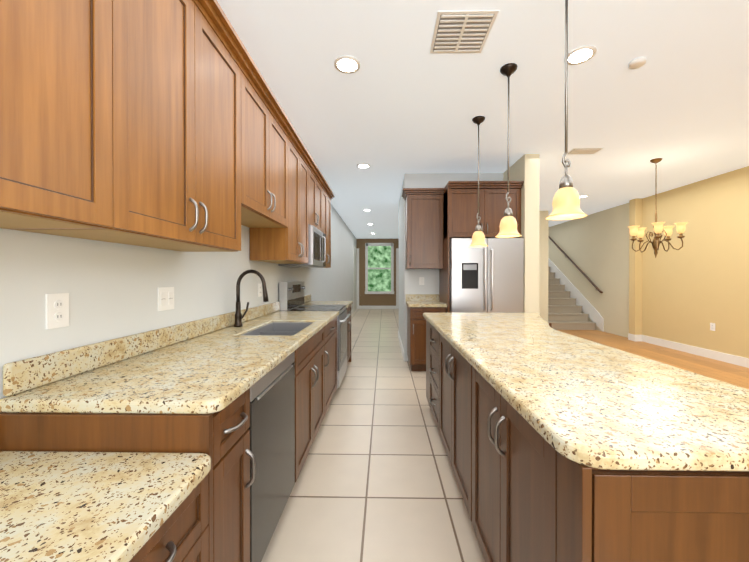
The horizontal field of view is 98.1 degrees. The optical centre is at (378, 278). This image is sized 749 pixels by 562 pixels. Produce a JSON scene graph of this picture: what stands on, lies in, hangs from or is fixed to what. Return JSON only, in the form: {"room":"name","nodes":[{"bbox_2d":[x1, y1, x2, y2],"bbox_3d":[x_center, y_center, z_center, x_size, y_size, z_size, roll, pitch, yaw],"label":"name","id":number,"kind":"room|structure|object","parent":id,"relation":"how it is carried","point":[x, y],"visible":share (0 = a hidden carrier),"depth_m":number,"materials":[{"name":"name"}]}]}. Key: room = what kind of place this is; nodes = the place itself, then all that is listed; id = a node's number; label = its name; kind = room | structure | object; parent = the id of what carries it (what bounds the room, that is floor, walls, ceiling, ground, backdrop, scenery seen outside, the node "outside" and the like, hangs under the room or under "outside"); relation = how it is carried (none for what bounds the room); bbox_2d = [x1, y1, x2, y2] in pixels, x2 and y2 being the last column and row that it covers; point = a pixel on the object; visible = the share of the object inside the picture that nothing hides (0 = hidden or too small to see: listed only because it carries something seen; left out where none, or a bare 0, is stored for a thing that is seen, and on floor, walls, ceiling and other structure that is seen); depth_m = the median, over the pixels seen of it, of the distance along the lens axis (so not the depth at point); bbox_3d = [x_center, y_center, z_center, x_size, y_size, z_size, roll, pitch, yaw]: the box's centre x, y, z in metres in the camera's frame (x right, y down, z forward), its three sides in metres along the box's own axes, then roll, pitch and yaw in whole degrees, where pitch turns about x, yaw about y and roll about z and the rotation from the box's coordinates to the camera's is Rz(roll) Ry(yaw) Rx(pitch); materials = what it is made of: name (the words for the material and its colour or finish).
{"room":"kitchen","nodes":[
{"label":"kitchen","id":0,"kind":"room"},
{"bbox_2d":[0,204,355,398],"bbox_3d":[-1.103,-0.179,5.805,0.150,2.850,15.000,0,0,1],"label":"wall","id":1,"kind":"structure","parent":0,"point":[111,288],"depth_m":1.40,"materials":[{"name":"white paint"}]},
{"bbox_2d":[0,0,3,215],"bbox_3d":[-0.961,-0.669,0.387,0.326,1.045,0.554,0,0,1],"label":"upper cabinet","id":2,"kind":"object","parent":1,"relation":"attached to","point":[1,1],"depth_m":0.69,"materials":[{"name":"brown wood"}]},
{"bbox_2d":[46,293,68,328],"bbox_3d":[-1.109,0.109,1.126,0.009,0.118,0.075,0,0,1],"label":"outlet","id":3,"kind":"object","parent":1,"relation":"attached to","point":[57,310],"depth_m":1.12,"materials":[{"name":"white plastic"}]},
{"bbox_2d":[0,0,135,235],"bbox_3d":[-0.953,-0.671,0.785,0.326,1.045,0.480,0,0,1],"label":"upper cabinet","id":4,"kind":"object","parent":1,"relation":"attached to","point":[70,65],"depth_m":0.85,"materials":[{"name":"brown wood"}]},
{"bbox_2d":[65,0,247,251],"bbox_3d":[-0.942,-0.674,1.397,0.326,1.045,0.983,0,0,1],"label":"upper cabinet","id":5,"kind":"object","parent":1,"relation":"attached to","point":[164,124],"depth_m":1.34,"materials":[{"name":"brown wood"}]},
{"bbox_2d":[3,294,311,397],"bbox_3d":[-1.080,0.364,2.172,0.022,0.240,5.530,0,0,1],"label":"backsplash","id":6,"kind":"structure","parent":1,"relation":"attached to","point":[26,374],"depth_m":1.29,"materials":[{"name":"beige stone"}]},
{"bbox_2d":[158,287,173,310],"bbox_3d":[-1.098,0.101,1.686,0.009,0.118,0.120,0,0,1],"label":"outlet","id":7,"kind":"object","parent":1,"relation":"attached to","point":[165,295],"depth_m":1.68,"materials":[{"name":"white plastic"}]},
{"bbox_2d":[258,283,261,296],"bbox_3d":[-1.075,0.100,2.956,0.009,0.118,0.075,0,0,1],"label":"outlet","id":8,"kind":"object","parent":1,"relation":"attached to","point":[259,285],"depth_m":2.94,"materials":[{"name":"white plastic"}]},
{"bbox_2d":[248,72,291,227],"bbox_3d":[-0.926,-0.814,2.273,0.326,0.775,0.891,0,0,1],"label":"upper cabinet","id":9,"kind":"object","parent":1,"relation":"attached to","point":[269,143],"depth_m":2.26,"materials":[{"name":"brown wood"}]},
{"bbox_2d":[249,140,311,263],"bbox_3d":[-0.911,-0.683,3.084,0.326,1.045,0.849,0,0,1],"label":"upper cabinet","id":10,"kind":"object","parent":1,"relation":"attached to","point":[270,245],"depth_m":2.94,"materials":[{"name":"brown wood"}]},
{"bbox_2d":[312,172,323,231],"bbox_3d":[-0.898,-0.899,3.827,0.326,0.620,0.759,0,0,1],"label":"upper cabinet","id":11,"kind":"object","parent":1,"relation":"attached to","point":[317,188],"depth_m":3.91,"materials":[{"name":"brown wood"}]},
{"bbox_2d":[278,224,325,267],"bbox_3d":[-0.856,-0.363,3.829,0.408,0.438,0.744,0,0,1],"label":"microwave","id":12,"kind":"object","parent":11,"relation":"attached to","point":[316,248],"visible":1,"depth_m":3.62,"materials":[{"name":"silver metal"}]},
{"bbox_2d":[323,188,331,267],"bbox_3d":[-0.885,-0.690,4.524,0.326,1.045,0.750,0,0,1],"label":"upper cabinet","id":13,"kind":"object","parent":1,"relation":"attached to","point":[327,199],"depth_m":4.60,"materials":[{"name":"brown wood"}]},
{"bbox_2d":[351,245,356,314],"bbox_3d":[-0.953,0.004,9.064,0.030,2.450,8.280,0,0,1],"label":"door frame","id":14,"kind":"structure","parent":1,"relation":"attached to","point":[354,248],"depth_m":12.22,"materials":[{"name":"white wood"}]},
{"bbox_2d":[261,309,484,561],"bbox_3d":[-0.148,1.296,5.795,2.400,0.100,15.000,0,0,1],"label":"floor","id":15,"kind":"structure","parent":0,"point":[376,481],"depth_m":2.05,"materials":[{"name":"beige tile"}]},
{"bbox_2d":[0,390,255,561],"bbox_3d":[-0.795,0.830,1.076,0.631,0.880,0.285,0,0,1],"label":"base cabinet","id":16,"kind":"object","parent":15,"relation":"on","point":[133,448],"depth_m":0.94,"materials":[{"name":"brown wood"}]},
{"bbox_2d":[0,334,307,417],"bbox_3d":[-0.775,0.368,1.468,0.656,0.040,1.066,0,0,1],"label":"countertop","id":17,"kind":"structure","parent":16,"relation":"on","point":[209,371],"depth_m":1.13,"materials":[{"name":"beige stone"}]},
{"bbox_2d":[242,322,313,335],"bbox_3d":[-0.701,0.461,2.341,0.356,0.205,0.676,0,0,1],"label":"sink","id":18,"kind":"object","parent":17,"relation":"in","point":[285,328],"visible":0.1,"depth_m":2.67,"materials":[{"name":"silver metal"}]},
{"bbox_2d":[136,470,215,561],"bbox_3d":[-0.803,0.902,0.669,0.631,0.740,0.531,0,0,1],"label":"base cabinet","id":19,"kind":"object","parent":15,"relation":"on","point":[190,536],"depth_m":0.85,"materials":[{"name":"brown wood"}]},
{"bbox_2d":[0,450,219,561],"bbox_3d":[-0.799,0.514,0.166,0.656,0.040,1.528,0,0,1],"label":"countertop","id":20,"kind":"structure","parent":19,"relation":"on","point":[56,505],"depth_m":0.73,"materials":[{"name":"beige stone"}]},
{"bbox_2d":[247,351,294,561],"bbox_3d":[-0.760,0.831,1.528,0.585,0.872,0.600,0,0,1],"label":"dishwasher","id":21,"kind":"object","parent":15,"relation":"on","point":[271,428],"visible":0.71,"depth_m":1.43,"materials":[{"name":"silver metal"}]},
{"bbox_2d":[244,318,336,406],"bbox_3d":[-0.759,0.820,3.051,0.631,0.880,0.796,0,0,1],"label":"base cabinet","id":22,"kind":"object","parent":15,"relation":"on","point":[320,337],"depth_m":2.76,"materials":[{"name":"brown wood"}]},
{"bbox_2d":[234,269,268,326],"bbox_3d":[-0.915,0.136,2.372,0.251,0.411,0.118,0,0,1],"label":"faucet","id":23,"kind":"object","parent":22,"relation":"on","point":[238,315],"visible":1,"depth_m":2.33,"materials":[{"name":"brown metal"}]},
{"bbox_2d":[252,310,338,325],"bbox_3d":[-0.746,0.359,3.065,0.656,0.040,0.768,0,0,1],"label":"countertop","id":24,"kind":"structure","parent":22,"relation":"on","point":[280,316],"depth_m":2.95,"materials":[{"name":"beige stone"}]},
{"bbox_2d":[280,350,327,481],"bbox_3d":[-0.773,0.933,2.307,0.631,0.660,0.936,0,0,1],"label":"base cabinet","id":25,"kind":"object","parent":15,"relation":"on","point":[311,366],"depth_m":2.17,"materials":[{"name":"brown wood"}]},
{"bbox_2d":[279,281,349,388],"bbox_3d":[-0.705,0.643,3.832,0.689,1.225,0.754,0,0,1],"label":"range","id":26,"kind":"object","parent":15,"relation":"on","point":[291,296],"visible":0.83,"depth_m":3.65,"materials":[{"name":"silver metal"}]},
{"bbox_2d":[346,306,350,362],"bbox_3d":[-0.731,0.812,4.570,0.631,0.880,0.703,0,0,1],"label":"base cabinet","id":27,"kind":"object","parent":15,"relation":"on","point":[348,308],"depth_m":4.53,"materials":[{"name":"brown wood"}]},
{"bbox_2d":[304,302,351,305],"bbox_3d":[-0.718,0.352,4.572,0.656,0.040,0.718,0,0,1],"label":"countertop","id":28,"kind":"structure","parent":27,"relation":"on","point":[305,303],"depth_m":4.42,"materials":[{"name":"beige stone"}]},
{"bbox_2d":[407,305,449,370],"bbox_3d":[0.672,0.812,4.625,0.482,0.880,0.597,0,0,1],"label":"base cabinet","id":29,"kind":"object","parent":15,"relation":"on","point":[416,323],"depth_m":4.34,"materials":[{"name":"brown wood"}]},
{"bbox_2d":[406,301,445,308],"bbox_3d":[0.659,0.352,4.611,0.508,0.040,0.621,0,0,1],"label":"countertop","id":30,"kind":"structure","parent":29,"relation":"on","point":[410,304],"depth_m":4.34,"materials":[{"name":"beige stone"}]},
{"bbox_2d":[450,238,523,312],"bbox_3d":[1.403,0.365,4.495,0.920,1.775,0.785,0,0,1],"label":"refrigerator","id":31,"kind":"object","parent":15,"relation":"on","point":[489,278],"visible":0.56,"depth_m":4.16,"materials":[{"name":"silver metal"}]},
{"bbox_2d":[424,317,748,561],"bbox_3d":[0.946,0.825,1.930,1.070,0.880,2.525,0,0,1],"label":"kitchen island","id":32,"kind":"object","parent":15,"relation":"on","point":[524,502],"depth_m":0.80,"materials":[{"name":"brown wood"}]},
{"bbox_2d":[423,313,748,476],"bbox_3d":[1.006,0.365,1.969,1.172,0.040,2.640,0,0,1],"label":"island countertop","id":33,"kind":"structure","parent":32,"relation":"on","point":[607,409],"depth_m":0.95,"materials":[{"name":"beige stone"}]},
{"bbox_2d":[356,239,398,305],"bbox_3d":[2.249,-0.217,13.220,6.280,2.850,0.150,0,0,1],"label":"wall","id":34,"kind":"structure","parent":0,"point":[377,299],"depth_m":13.19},
{"bbox_2d":[357,248,398,308],"bbox_3d":[0.053,-0.017,13.176,1.830,2.450,0.020,0,0,1],"label":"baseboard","id":35,"kind":"structure","parent":34,"relation":"attached to","point":[397,249],"depth_m":13.17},
{"bbox_2d":[365,243,393,293],"bbox_3d":[0.042,-0.427,13.150,1.190,2.070,0.060,0,0,1],"label":"window","id":36,"kind":"structure","parent":34,"relation":"in","point":[379,268],"depth_m":13.17,"materials":[{"name":"white"}]},
{"bbox_2d":[399,173,413,360],"bbox_3d":[0.485,-0.180,5.951,0.140,2.850,2.050,0,0,1],"label":"wall","id":37,"kind":"structure","parent":0,"point":[408,281],"depth_m":5.20,"materials":[{"name":"white paint"}]},
{"bbox_2d":[398,331,404,360],"bbox_3d":[0.408,1.180,5.959,0.015,0.130,2.050,0,0,1],"label":"baseboard","id":38,"kind":"structure","parent":37,"relation":"attached to","point":[401,346],"depth_m":5.52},
{"bbox_2d":[414,173,502,293],"bbox_3d":[1.307,-0.175,4.981,1.520,2.850,0.140,0,0,1],"label":"wall","id":39,"kind":"structure","parent":0,"point":[421,180],"depth_m":4.92,"materials":[{"name":"white paint"}]},
{"bbox_2d":[419,277,423,284],"bbox_3d":[0.656,0.030,4.920,0.075,0.118,0.008,0,0,1],"label":"outlet","id":40,"kind":"object","parent":39,"relation":"attached to","point":[421,279],"depth_m":4.92,"materials":[{"name":"white plastic"}]},
{"bbox_2d":[406,294,437,300],"bbox_3d":[0.664,0.281,4.910,0.508,0.100,0.022,0,0,1],"label":"backsplash","id":41,"kind":"structure","parent":39,"relation":"attached to","point":[409,297],"depth_m":4.90,"materials":[{"name":"beige stone"}]},
{"bbox_2d":[406,193,445,268],"bbox_3d":[0.662,-0.681,4.743,0.508,1.065,0.347,0,0,1],"label":"upper cabinet","id":42,"kind":"object","parent":39,"relation":"attached to","point":[437,219],"depth_m":4.58,"materials":[{"name":"brown wood"}]},
{"bbox_2d":[442,185,521,244],"bbox_3d":[1.393,-0.880,4.579,0.956,0.665,0.646,0,0,1],"label":"upper cabinet","id":43,"kind":"object","parent":39,"relation":"attached to","point":[459,202],"depth_m":4.26,"materials":[{"name":"brown wood"}]},
{"bbox_2d":[217,0,748,238],"bbox_3d":[2.052,-1.654,5.740,6.800,0.100,15.200,0,0,1],"label":"ceiling","id":44,"kind":"structure","parent":0,"point":[396,106],"depth_m":2.77,"materials":[{"name":"white paint"}]},
{"bbox_2d":[334,55,360,73],"bbox_3d":[-0.230,-1.581,2.402,0.195,0.012,0.195,0,0,-5],"label":"recessed light","id":45,"kind":"object","parent":44,"relation":"in","point":[347,64],"depth_m":2.39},
{"bbox_2d":[357,163,369,168],"bbox_3d":[-0.210,-1.592,4.581,0.195,0.012,0.195,0,0,-38],"label":"recessed light","id":46,"kind":"object","parent":44,"relation":"in","point":[362,165],"depth_m":4.55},
{"bbox_2d":[429,10,498,53],"bbox_3d":[0.535,-1.579,2.097,0.360,0.013,0.360,0,0,1],"label":"ceiling vent","id":47,"kind":"object","parent":44,"relation":"in","point":[466,31],"visible":1,"depth_m":2.06,"materials":[{"name":"white metal"}]},
{"bbox_2d":[469,116,487,246],"bbox_3d":[0.995,-0.959,3.232,0.188,1.265,0.188,0,0,1],"label":"pendant light","id":48,"kind":"object","parent":44,"relation":"hanging from","point":[478,237],"visible":1,"depth_m":3.21,"materials":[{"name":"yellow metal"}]},
{"bbox_2d":[495,63,521,237],"bbox_3d":[0.981,-0.955,2.452,0.188,1.265,0.188,0,0,1],"label":"pendant light","id":49,"kind":"object","parent":44,"relation":"hanging from","point":[508,226],"visible":1,"depth_m":2.43,"materials":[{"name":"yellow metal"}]},
{"bbox_2d":[546,0,587,219],"bbox_3d":[0.967,-0.951,1.673,0.188,1.265,0.188,0,0,1],"label":"pendant light","id":50,"kind":"object","parent":44,"relation":"hanging from","point":[566,202],"visible":1,"depth_m":1.66,"materials":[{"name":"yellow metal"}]},
{"bbox_2d":[564,45,596,64],"bbox_3d":[1.428,-1.580,2.301,0.195,0.012,0.195,0,0,-5],"label":"recessed light","id":51,"kind":"object","parent":44,"relation":"in","point":[582,54],"depth_m":2.28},
{"bbox_2d":[566,148,602,154],"bbox_3d":[2.561,-1.589,4.051,0.360,0.013,0.200,0,0,1],"label":"ceiling vent","id":52,"kind":"object","parent":44,"relation":"in","point":[579,151],"visible":0.98,"depth_m":4.04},
{"bbox_2d":[628,57,646,68],"bbox_3d":[1.890,-1.572,2.373,0.104,0.030,0.104,0,0,1],"label":"smoke detector","id":53,"kind":"object","parent":44,"relation":"attached to","point":[639,62],"visible":1,"depth_m":2.35,"materials":[{"name":"white plastic"}]},
{"bbox_2d":[628,158,687,257],"bbox_3d":[3.714,-0.942,4.374,0.611,1.310,0.591,0,0,1],"label":"chandelier","id":54,"kind":"object","parent":44,"relation":"hanging from","point":[658,227],"visible":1,"depth_m":4.35,"materials":[{"name":"beige glass"}]},
{"bbox_2d":[503,154,539,312],"bbox_3d":[1.967,-0.173,4.524,0.185,2.850,0.750,0,0,1],"label":"wall","id":55,"kind":"structure","parent":0,"point":[525,168],"depth_m":4.15,"materials":[{"name":"beige paint"}]},
{"bbox_2d":[539,211,548,321],"bbox_3d":[3.064,-0.189,7.754,1.890,2.850,0.150,0,0,1],"label":"wall","id":56,"kind":"structure","parent":0,"point":[543,259],"depth_m":7.66,"materials":[{"name":"beige paint"}]},
{"bbox_2d":[548,166,748,357],"bbox_3d":[5.326,-0.179,5.687,0.150,2.850,15.000,0,0,1],"label":"wall","id":57,"kind":"structure","parent":0,"point":[695,285],"depth_m":5.65,"materials":[{"name":"beige paint"}]},
{"bbox_2d":[549,236,602,292],"bbox_3d":[5.258,-0.675,9.064,0.106,2.008,3.031,0,0,1],"label":"handrail","id":58,"kind":"object","parent":57,"relation":"attached to","point":[581,271],"visible":0.77,"depth_m":8.51,"materials":[{"name":"brown wood"}]},
{"bbox_2d":[548,258,603,331],"bbox_3d":[5.311,-0.080,9.499,0.019,2.614,3.760,0,0,1],"label":"trim","id":59,"kind":"structure","parent":57,"relation":"attached to","point":[595,316],"depth_m":8.59,"materials":[{"name":"white wood"}]},
{"bbox_2d":[629,198,642,334],"bbox_3d":[5.197,-0.183,6.570,0.140,2.850,0.160,0,0,1],"label":"wall column","id":60,"kind":"structure","parent":57,"relation":"attached to","point":[635,278],"depth_m":6.50,"materials":[{"name":"beige paint"}]},
{"bbox_2d":[639,335,748,367],"bbox_3d":[5.171,1.198,2.396,0.040,0.130,8.200,0,0,1],"label":"baseboard","id":61,"kind":"structure","parent":57,"relation":"attached to","point":[729,358],"depth_m":5.31,"materials":[{"name":"white wood"}]},
{"bbox_2d":[710,323,714,330],"bbox_3d":[5.235,0.749,5.094,0.009,0.118,0.075,0,0,1],"label":"outlet","id":62,"kind":"object","parent":57,"relation":"attached to","point":[712,325],"depth_m":5.09,"materials":[{"name":"white plastic"}]},
{"bbox_2d":[558,330,748,388],"bbox_3d":[3.201,1.296,5.734,4.300,0.100,15.000,0,0,1],"label":"floor","id":63,"kind":"structure","parent":0,"point":[733,374],"depth_m":5.17,"materials":[{"name":"brown wood"}]},
{"bbox_2d":[548,267,595,329],"bbox_3d":[4.724,0.064,10.475,1.170,2.316,5.230,0,0,1],"label":"stairs","id":64,"kind":"structure","parent":63,"relation":"on","point":[565,311],"depth_m":8.42,"materials":[{"name":"carpet"}]}
]}

